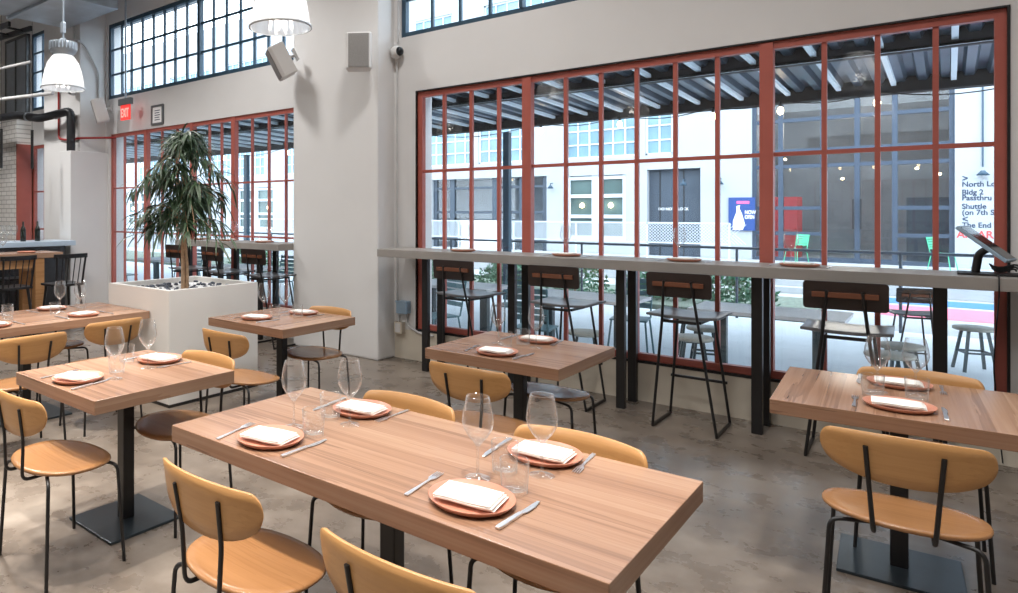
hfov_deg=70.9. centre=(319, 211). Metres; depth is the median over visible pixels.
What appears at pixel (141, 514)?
dining table
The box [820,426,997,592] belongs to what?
dining chair
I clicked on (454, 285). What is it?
patio chair
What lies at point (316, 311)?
plate
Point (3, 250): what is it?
stool
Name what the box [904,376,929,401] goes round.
tumbler
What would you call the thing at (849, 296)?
bar stool
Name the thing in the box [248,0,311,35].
pendant lamp
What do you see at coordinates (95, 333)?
dining chair
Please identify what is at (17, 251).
plate
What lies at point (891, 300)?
mural
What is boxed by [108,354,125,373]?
tumbler
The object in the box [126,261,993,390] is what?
patio
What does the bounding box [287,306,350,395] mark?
dining chair
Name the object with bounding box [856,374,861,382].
knife
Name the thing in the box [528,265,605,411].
bar stool
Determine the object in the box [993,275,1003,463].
power cord
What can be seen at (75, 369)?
fork
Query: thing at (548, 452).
napkin
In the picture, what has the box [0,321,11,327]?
plate
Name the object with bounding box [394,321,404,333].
outlet box
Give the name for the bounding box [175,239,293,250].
countertop
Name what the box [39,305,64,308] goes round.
napkin
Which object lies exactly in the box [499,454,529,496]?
tumbler
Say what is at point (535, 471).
wine glass
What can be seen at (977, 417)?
dining table
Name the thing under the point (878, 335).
wine glass
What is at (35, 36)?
window
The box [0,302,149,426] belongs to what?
dining table
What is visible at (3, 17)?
ceiling
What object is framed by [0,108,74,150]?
pipe
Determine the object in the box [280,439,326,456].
knife
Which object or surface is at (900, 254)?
handrail
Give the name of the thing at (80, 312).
napkin
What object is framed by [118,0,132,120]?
exit sign
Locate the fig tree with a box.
[117,123,241,288]
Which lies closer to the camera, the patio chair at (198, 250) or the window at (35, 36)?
the window at (35, 36)
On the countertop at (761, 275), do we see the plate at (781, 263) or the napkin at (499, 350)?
the plate at (781, 263)
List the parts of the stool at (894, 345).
seat, leg, leg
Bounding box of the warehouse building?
[124,0,993,268]
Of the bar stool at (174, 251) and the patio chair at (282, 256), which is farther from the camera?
the patio chair at (282, 256)
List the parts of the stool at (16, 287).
leg, post, seat, leg, rail, leg, post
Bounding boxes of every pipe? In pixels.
[0,60,31,69]
[0,91,54,100]
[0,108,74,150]
[58,92,115,140]
[73,26,99,97]
[396,63,399,320]
[397,0,398,41]
[405,314,433,336]
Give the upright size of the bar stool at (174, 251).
1.128 m
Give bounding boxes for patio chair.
[126,273,137,280]
[173,249,201,277]
[264,255,293,303]
[432,279,466,327]
[490,269,535,334]
[507,287,558,339]
[607,278,654,353]
[783,234,809,261]
[926,237,957,270]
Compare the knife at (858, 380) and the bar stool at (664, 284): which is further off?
the bar stool at (664, 284)
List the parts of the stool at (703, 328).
leg, leg, seat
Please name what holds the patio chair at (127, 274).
on the patio
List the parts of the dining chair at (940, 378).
leg, seat, backrest, leg, leg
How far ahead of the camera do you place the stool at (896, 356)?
5.83 m
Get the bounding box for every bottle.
[20,222,25,241]
[35,221,39,240]
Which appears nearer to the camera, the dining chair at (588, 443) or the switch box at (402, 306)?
the dining chair at (588, 443)
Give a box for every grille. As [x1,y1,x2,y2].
[265,49,281,80]
[348,33,368,66]
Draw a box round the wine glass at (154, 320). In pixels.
[138,320,156,368]
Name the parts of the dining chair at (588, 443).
leg, leg, seat, backrest, leg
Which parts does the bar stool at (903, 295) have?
leg, leg, seat, cross rail, leg, leg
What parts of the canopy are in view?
post, post, patio canopy, bulb, bulb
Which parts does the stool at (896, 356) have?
seat, leg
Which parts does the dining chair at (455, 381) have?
rod, backrest, rod, seat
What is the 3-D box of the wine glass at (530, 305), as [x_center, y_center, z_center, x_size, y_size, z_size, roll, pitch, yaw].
[1.283,0.681,4.037,0.094,0.247,0.094,0,0,43]
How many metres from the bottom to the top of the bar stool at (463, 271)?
1.128 m
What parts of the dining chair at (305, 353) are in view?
leg, seat, leg, backrest, rod, leg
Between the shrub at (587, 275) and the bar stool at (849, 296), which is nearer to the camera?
the bar stool at (849, 296)
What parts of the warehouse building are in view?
pane, pane, pane, pane, pane, pane, pane, pane, pane, pane, pane, pane, pane, pane, pane, pane, roll door, pull handle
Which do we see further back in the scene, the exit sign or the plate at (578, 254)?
the exit sign
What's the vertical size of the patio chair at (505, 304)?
0.904 m
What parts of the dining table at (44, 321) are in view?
plate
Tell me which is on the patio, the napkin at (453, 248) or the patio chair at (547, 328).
the patio chair at (547, 328)
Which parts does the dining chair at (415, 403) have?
leg, seat, leg, backrest, leg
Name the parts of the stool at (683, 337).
leg, leg, seat, leg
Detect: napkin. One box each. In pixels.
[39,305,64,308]
[55,371,99,380]
[69,311,95,314]
[139,353,177,361]
[240,425,299,445]
[243,314,268,318]
[290,309,314,312]
[336,399,387,414]
[433,480,508,511]
[453,248,471,249]
[479,346,514,353]
[511,440,575,463]
[521,335,553,341]
[554,252,576,254]
[670,257,697,259]
[783,262,814,264]
[871,396,927,410]
[874,375,923,387]
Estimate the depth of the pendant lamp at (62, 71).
7.48 m
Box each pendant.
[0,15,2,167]
[31,130,33,168]
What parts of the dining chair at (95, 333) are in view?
leg, leg, seat, rod, backrest, rod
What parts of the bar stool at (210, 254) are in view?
leg, leg, seat, seat rail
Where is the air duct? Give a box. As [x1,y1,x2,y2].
[0,0,117,28]
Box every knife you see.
[71,379,109,389]
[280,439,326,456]
[313,397,345,409]
[483,437,511,456]
[495,501,539,529]
[512,353,533,359]
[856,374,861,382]
[941,407,948,420]
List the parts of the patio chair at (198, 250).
backrest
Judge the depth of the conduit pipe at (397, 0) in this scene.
7.22 m
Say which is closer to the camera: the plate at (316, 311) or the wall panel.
the plate at (316, 311)
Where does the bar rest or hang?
on the floor
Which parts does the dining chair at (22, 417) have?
leg, rod, backrest, rod, leg, seat, leg, leg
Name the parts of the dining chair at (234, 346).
leg, backrest, rod, leg, leg, seat, leg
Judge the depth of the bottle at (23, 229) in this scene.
10.26 m
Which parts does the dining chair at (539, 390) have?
leg, leg, seat, leg, leg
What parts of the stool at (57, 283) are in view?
leg, leg, post, seat, leg, rail, leg, post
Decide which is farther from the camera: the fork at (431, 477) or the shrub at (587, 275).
the shrub at (587, 275)
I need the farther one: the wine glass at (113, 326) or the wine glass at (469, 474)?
the wine glass at (113, 326)
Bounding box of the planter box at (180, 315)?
[109,276,257,407]
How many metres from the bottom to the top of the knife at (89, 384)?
0.007 m
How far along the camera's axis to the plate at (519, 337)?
4.17 m
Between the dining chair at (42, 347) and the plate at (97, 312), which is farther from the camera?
the plate at (97, 312)
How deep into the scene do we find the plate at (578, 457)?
2.21 m
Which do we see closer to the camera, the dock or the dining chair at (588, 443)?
the dining chair at (588, 443)
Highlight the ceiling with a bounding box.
[0,15,5,22]
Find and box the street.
[126,247,993,339]
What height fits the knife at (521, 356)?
0.007 m
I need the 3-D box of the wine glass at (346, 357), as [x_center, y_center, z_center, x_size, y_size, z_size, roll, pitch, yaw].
[0.113,0.681,2.574,0.094,0.247,0.094,0,0,43]
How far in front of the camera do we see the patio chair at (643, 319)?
8.06 m
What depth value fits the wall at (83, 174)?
11.01 m
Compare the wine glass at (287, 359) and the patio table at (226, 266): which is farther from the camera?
the patio table at (226, 266)
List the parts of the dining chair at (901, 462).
leg, leg, rod, seat, backrest, rod, leg, leg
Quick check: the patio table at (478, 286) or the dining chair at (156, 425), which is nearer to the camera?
the dining chair at (156, 425)
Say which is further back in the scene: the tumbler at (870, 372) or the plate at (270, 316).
the plate at (270, 316)
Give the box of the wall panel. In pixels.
[5,33,29,112]
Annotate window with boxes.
[32,30,43,110]
[33,145,43,239]
[109,0,293,99]
[111,108,293,307]
[402,0,576,37]
[416,4,1010,392]
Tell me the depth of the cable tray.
11.21 m
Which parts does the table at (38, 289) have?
leg, leg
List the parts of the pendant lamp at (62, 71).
lamp shade, stem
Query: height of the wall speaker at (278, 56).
0.411 m
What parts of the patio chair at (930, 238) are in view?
backrest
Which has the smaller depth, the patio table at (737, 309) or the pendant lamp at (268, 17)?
the pendant lamp at (268, 17)
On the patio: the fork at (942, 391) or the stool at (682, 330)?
the stool at (682, 330)
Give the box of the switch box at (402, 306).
[395,300,410,313]
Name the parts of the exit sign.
suspension rod, panel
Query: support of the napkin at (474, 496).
on the plate at (452, 507)
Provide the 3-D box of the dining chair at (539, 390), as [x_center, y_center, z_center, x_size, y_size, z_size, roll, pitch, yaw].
[1.403,1.317,4.167,0.476,0.466,0.392,0,0,43]
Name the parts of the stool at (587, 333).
seat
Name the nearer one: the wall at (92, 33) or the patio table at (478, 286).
the patio table at (478, 286)
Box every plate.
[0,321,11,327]
[17,251,35,252]
[37,305,66,310]
[51,370,103,384]
[67,311,98,316]
[137,353,181,364]
[237,425,303,449]
[241,314,271,320]
[288,309,317,314]
[333,399,391,418]
[428,478,515,517]
[450,249,475,251]
[476,346,518,356]
[507,439,582,467]
[518,335,557,343]
[552,253,580,256]
[666,258,701,261]
[779,262,820,267]
[862,395,937,413]
[866,375,933,390]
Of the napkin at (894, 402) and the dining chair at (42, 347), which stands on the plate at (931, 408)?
the napkin at (894, 402)
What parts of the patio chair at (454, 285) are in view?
seat, backrest, post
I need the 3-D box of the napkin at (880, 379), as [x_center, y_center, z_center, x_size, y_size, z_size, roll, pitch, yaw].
[2.681,0.786,3.151,0.175,0.018,0.125,0,0,39]
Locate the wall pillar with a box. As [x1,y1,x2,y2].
[294,0,394,359]
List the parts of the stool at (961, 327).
leg, leg, seat, leg, leg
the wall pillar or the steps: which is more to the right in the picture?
the steps
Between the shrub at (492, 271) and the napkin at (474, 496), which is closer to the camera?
the napkin at (474, 496)
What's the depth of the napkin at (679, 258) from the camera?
5.08 m
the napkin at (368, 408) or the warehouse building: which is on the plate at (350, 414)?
the napkin at (368, 408)
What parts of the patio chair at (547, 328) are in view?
backrest, seat, post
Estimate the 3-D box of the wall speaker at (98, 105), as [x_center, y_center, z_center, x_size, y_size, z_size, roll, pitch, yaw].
[-3.493,-1.621,10.898,0.351,0.403,0.270,0,0,-19]
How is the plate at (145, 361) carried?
on the dining table at (141, 514)
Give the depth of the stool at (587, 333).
6.94 m
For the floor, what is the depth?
3.57 m
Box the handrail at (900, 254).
[126,228,993,332]
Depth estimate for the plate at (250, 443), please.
2.36 m
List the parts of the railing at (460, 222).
rail, rail post, rail post, rail post, panel, rail post, rail post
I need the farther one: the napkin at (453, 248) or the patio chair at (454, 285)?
the patio chair at (454, 285)
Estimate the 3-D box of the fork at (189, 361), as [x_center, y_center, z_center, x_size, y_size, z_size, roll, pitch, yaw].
[-0.764,0.801,3.569,0.208,0.004,0.023,0,0,-43]
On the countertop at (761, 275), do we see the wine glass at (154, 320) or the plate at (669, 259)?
the plate at (669, 259)
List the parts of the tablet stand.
arm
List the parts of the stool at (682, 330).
leg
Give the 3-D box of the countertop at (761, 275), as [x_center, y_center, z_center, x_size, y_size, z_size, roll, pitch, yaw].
[2.972,0.960,4.902,6.095,1.180,0.488,0,0,43]
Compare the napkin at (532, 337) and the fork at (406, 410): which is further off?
the napkin at (532, 337)
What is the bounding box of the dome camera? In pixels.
[390,46,403,58]
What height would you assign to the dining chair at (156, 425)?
0.786 m
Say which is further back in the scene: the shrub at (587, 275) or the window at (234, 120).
the shrub at (587, 275)
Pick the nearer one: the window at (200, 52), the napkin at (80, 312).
the napkin at (80, 312)
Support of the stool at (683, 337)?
on the patio
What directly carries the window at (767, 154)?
attached to the wall at (579, 33)
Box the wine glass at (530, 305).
[528,305,543,347]
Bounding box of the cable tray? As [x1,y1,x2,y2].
[0,21,32,40]
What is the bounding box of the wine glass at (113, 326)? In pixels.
[104,326,124,378]
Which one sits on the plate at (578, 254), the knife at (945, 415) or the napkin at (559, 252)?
the napkin at (559, 252)
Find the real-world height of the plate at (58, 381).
0.020 m
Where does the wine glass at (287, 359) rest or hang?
on the dining table at (597, 529)
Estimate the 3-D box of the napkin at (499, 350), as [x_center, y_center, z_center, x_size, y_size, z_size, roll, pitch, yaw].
[1.004,0.786,3.869,0.175,0.018,0.125,0,0,35]
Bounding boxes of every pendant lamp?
[40,0,85,91]
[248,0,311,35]
[977,87,989,175]
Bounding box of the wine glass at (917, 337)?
[902,337,929,395]
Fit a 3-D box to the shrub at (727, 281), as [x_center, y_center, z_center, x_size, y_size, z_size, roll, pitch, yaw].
[7.267,1.281,11.827,1.271,0.780,0.984,0,0,43]
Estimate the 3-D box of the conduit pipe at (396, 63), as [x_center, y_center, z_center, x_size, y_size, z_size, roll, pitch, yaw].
[0.831,-0.213,7.223,0.030,2.753,0.060,0,0,-17]
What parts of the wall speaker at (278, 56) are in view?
wall plate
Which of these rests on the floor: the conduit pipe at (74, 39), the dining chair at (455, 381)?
the dining chair at (455, 381)
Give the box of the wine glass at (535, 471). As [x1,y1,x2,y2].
[526,392,557,476]
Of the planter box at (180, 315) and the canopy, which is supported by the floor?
the planter box at (180, 315)
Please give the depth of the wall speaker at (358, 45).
6.92 m
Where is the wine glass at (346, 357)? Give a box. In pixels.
[337,357,361,424]
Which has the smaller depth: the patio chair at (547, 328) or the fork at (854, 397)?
the fork at (854, 397)
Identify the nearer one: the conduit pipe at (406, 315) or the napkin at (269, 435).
the napkin at (269, 435)
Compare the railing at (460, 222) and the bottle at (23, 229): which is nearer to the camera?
the bottle at (23, 229)
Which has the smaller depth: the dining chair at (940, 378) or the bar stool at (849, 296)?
the dining chair at (940, 378)
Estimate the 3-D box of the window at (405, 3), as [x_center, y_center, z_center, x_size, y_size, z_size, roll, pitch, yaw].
[3.046,-2.460,5.265,5.880,1.220,0.075,0,0,43]
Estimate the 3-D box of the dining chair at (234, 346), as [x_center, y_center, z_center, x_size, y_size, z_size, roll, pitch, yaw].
[-0.509,1.157,4.516,0.483,0.786,0.450,0,0,43]
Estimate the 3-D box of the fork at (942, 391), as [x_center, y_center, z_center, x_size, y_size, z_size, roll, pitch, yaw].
[2.803,0.801,3.062,0.023,0.004,0.208,0,0,40]
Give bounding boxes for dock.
[126,234,993,301]
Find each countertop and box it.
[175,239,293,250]
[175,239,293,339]
[377,247,1017,443]
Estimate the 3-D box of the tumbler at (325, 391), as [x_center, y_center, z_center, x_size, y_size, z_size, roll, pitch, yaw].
[0.041,0.757,2.653,0.084,0.095,0.084,0,0,43]
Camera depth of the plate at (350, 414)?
2.72 m
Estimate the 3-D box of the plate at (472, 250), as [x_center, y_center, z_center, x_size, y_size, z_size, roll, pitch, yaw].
[1.344,0.360,6.386,0.237,0.020,0.237,0,0,43]
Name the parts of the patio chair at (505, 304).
leg, post, seat, backrest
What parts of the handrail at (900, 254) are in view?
rail, post, post, post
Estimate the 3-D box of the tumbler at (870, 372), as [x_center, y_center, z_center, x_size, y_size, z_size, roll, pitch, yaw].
[2.414,0.757,2.970,0.084,0.095,0.084,0,0,43]
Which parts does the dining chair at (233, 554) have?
leg, rod, backrest, rod, seat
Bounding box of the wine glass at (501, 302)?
[490,302,505,343]
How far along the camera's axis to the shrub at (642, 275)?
12.72 m
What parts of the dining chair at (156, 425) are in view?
seat, leg, leg, rod, backrest, rod, leg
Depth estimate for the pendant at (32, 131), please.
10.84 m
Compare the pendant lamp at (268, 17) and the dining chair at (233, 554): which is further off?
the pendant lamp at (268, 17)
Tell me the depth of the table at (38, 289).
9.13 m
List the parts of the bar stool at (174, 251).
leg, seat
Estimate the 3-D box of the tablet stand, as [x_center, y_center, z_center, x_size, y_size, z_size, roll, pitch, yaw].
[3.928,0.227,3.995,0.289,0.287,0.247,0,0,43]
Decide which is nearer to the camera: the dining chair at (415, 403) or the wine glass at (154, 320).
the dining chair at (415, 403)
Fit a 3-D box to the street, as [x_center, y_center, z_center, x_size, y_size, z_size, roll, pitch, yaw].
[17.345,1.853,33.473,100.000,0.295,47.300,0,0,43]
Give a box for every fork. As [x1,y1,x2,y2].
[41,369,77,377]
[156,361,191,367]
[216,422,254,439]
[374,409,409,421]
[404,471,443,495]
[572,453,595,473]
[852,395,858,406]
[939,385,946,394]
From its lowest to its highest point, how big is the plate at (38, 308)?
0.020 m
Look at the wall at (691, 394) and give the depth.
5.38 m
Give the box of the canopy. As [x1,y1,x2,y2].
[126,21,993,299]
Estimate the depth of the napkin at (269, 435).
2.38 m
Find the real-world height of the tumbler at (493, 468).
0.095 m
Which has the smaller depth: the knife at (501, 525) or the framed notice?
the knife at (501, 525)
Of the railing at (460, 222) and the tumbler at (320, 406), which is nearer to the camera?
the tumbler at (320, 406)
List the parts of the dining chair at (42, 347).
seat, rod, backrest, leg, rod, leg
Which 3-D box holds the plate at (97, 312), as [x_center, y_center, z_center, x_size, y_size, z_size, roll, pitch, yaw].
[-1.840,0.795,5.285,0.237,0.020,0.237,0,0,43]
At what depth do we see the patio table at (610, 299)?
7.70 m
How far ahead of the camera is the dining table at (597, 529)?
2.02 m
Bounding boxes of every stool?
[0,249,31,311]
[0,255,36,339]
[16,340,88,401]
[41,253,87,331]
[165,244,216,277]
[201,246,254,280]
[240,249,295,349]
[433,259,505,373]
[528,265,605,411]
[569,329,598,343]
[646,271,731,438]
[678,319,702,354]
[678,333,713,360]
[686,324,714,358]
[800,280,894,455]
[863,349,916,367]
[881,341,926,369]
[886,288,931,370]
[951,324,993,372]
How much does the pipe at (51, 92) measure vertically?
0.240 m
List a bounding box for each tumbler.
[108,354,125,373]
[119,343,134,361]
[302,406,324,435]
[320,391,340,419]
[491,437,518,475]
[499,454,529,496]
[861,372,884,395]
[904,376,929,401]
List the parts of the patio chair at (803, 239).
backrest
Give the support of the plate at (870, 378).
on the dining table at (977, 417)
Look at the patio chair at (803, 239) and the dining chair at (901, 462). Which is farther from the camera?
the patio chair at (803, 239)
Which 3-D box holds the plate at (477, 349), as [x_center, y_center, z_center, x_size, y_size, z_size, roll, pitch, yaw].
[1.007,0.795,3.868,0.237,0.020,0.237,0,0,43]
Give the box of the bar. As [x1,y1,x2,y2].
[0,239,75,312]
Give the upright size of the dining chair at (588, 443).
0.786 m
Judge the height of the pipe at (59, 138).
1.028 m
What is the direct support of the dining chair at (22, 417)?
on the floor
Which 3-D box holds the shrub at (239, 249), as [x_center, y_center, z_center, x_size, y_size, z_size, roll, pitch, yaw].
[-2.022,1.290,20.652,2.031,0.762,1.529,0,0,43]
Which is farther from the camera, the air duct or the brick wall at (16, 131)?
the brick wall at (16, 131)
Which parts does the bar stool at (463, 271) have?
leg, cross rail, leg, leg, seat, seat rail, leg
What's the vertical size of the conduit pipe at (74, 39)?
1.700 m
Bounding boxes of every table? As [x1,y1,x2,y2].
[0,251,62,309]
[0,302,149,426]
[16,350,233,545]
[137,257,200,278]
[172,387,702,592]
[208,307,354,396]
[211,264,283,301]
[425,331,614,421]
[432,279,507,331]
[518,289,650,348]
[687,301,853,369]
[770,367,1017,592]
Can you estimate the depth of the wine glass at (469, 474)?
2.06 m
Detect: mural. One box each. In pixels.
[881,304,993,323]
[889,298,993,309]
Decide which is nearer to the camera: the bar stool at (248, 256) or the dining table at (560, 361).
the dining table at (560, 361)
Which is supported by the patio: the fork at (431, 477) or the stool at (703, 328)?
the stool at (703, 328)
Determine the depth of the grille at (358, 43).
6.91 m
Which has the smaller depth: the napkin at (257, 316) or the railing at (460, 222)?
the napkin at (257, 316)
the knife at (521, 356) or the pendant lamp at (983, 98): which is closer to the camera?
the knife at (521, 356)
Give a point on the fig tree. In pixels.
(191, 196)
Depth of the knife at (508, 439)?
2.32 m
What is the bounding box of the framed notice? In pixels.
[151,104,163,125]
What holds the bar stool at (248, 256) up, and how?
on the floor
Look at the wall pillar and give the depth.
7.38 m
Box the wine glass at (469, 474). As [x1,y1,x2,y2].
[462,393,493,478]
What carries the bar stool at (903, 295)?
on the patio
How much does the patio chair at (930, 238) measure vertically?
0.678 m
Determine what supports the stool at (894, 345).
on the patio
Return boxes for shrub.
[226,249,279,265]
[474,263,521,285]
[546,268,610,292]
[609,271,689,300]
[701,275,780,305]
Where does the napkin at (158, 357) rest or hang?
on the plate at (145, 361)
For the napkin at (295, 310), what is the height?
0.018 m
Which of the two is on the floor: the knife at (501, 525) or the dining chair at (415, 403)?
the dining chair at (415, 403)
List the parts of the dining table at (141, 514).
plate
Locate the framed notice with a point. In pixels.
(157, 111)
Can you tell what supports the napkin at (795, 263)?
on the plate at (781, 263)
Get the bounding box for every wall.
[0,0,1017,393]
[0,119,30,240]
[44,14,105,239]
[60,150,107,305]
[395,329,1017,467]
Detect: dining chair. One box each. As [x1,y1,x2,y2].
[0,332,66,439]
[0,389,125,592]
[59,317,142,436]
[134,350,234,537]
[163,458,336,592]
[202,328,286,412]
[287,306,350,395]
[304,390,454,592]
[320,528,475,592]
[429,361,529,435]
[467,424,647,592]
[503,381,596,434]
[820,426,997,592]
[853,366,995,584]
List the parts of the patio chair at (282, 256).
seat, backrest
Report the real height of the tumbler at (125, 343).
0.095 m
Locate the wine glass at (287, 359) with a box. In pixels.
[281,359,305,425]
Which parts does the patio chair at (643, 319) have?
leg, seat, backrest, leg, post, leg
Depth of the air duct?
10.12 m
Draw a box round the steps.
[740,278,802,293]
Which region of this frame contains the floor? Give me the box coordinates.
[0,327,1017,592]
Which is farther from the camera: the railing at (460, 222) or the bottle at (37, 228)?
the railing at (460, 222)
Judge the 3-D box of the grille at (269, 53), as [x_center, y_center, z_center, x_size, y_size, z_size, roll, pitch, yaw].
[-0.525,-1.654,7.665,0.008,0.344,0.210,-28,5,-10]
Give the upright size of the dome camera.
0.132 m
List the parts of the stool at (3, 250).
leg, seat, rail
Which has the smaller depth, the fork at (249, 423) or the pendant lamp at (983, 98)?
the fork at (249, 423)
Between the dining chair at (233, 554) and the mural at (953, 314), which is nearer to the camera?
the dining chair at (233, 554)
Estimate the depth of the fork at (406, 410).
2.66 m
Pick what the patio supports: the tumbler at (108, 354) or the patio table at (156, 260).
the patio table at (156, 260)
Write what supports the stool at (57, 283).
on the floor
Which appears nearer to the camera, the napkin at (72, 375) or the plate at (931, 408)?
the plate at (931, 408)
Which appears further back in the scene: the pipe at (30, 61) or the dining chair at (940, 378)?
the pipe at (30, 61)
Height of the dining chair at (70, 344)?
0.466 m
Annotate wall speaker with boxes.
[90,97,112,123]
[265,41,298,80]
[345,32,371,71]
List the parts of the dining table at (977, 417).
plate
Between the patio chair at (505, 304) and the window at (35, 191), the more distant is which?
the window at (35, 191)
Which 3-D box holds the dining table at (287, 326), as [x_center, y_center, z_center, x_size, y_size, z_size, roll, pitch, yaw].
[-0.291,1.177,5.204,0.815,0.745,0.776,0,0,43]
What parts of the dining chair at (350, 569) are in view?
rod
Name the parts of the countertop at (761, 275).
post, post, post, post, post, post, post, post, post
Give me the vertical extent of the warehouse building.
10.400 m
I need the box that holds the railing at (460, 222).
[126,217,745,260]
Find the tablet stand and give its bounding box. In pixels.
[955,226,1017,276]
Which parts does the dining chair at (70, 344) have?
leg, seat, leg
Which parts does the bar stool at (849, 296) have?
leg, leg, cross rail, seat, leg, leg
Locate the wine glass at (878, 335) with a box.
[864,335,890,392]
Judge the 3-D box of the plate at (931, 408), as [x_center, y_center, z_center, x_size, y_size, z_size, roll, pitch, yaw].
[2.380,0.795,2.795,0.237,0.020,0.237,0,0,43]
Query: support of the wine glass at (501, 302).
on the dining table at (560, 361)
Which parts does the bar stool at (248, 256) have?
leg, leg, seat, leg, seat rail, leg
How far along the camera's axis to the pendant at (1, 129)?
10.70 m
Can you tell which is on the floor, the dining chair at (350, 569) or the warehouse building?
the dining chair at (350, 569)
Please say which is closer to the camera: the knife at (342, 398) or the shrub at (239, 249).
the knife at (342, 398)
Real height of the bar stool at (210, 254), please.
1.128 m
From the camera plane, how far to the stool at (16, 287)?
8.39 m
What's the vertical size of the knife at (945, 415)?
0.007 m
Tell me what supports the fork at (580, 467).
on the dining table at (597, 529)
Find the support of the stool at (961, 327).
on the patio
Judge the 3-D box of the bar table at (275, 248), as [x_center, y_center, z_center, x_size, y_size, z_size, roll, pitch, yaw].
[-1.044,0.960,8.616,2.005,1.180,0.488,0,0,43]
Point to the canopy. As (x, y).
(780, 110)
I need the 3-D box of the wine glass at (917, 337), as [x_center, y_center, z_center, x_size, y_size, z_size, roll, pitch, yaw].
[2.627,0.681,2.998,0.094,0.247,0.094,0,0,43]
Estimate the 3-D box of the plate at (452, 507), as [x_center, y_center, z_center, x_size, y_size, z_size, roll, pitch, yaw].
[0.421,0.795,1.886,0.237,0.020,0.237,0,0,43]

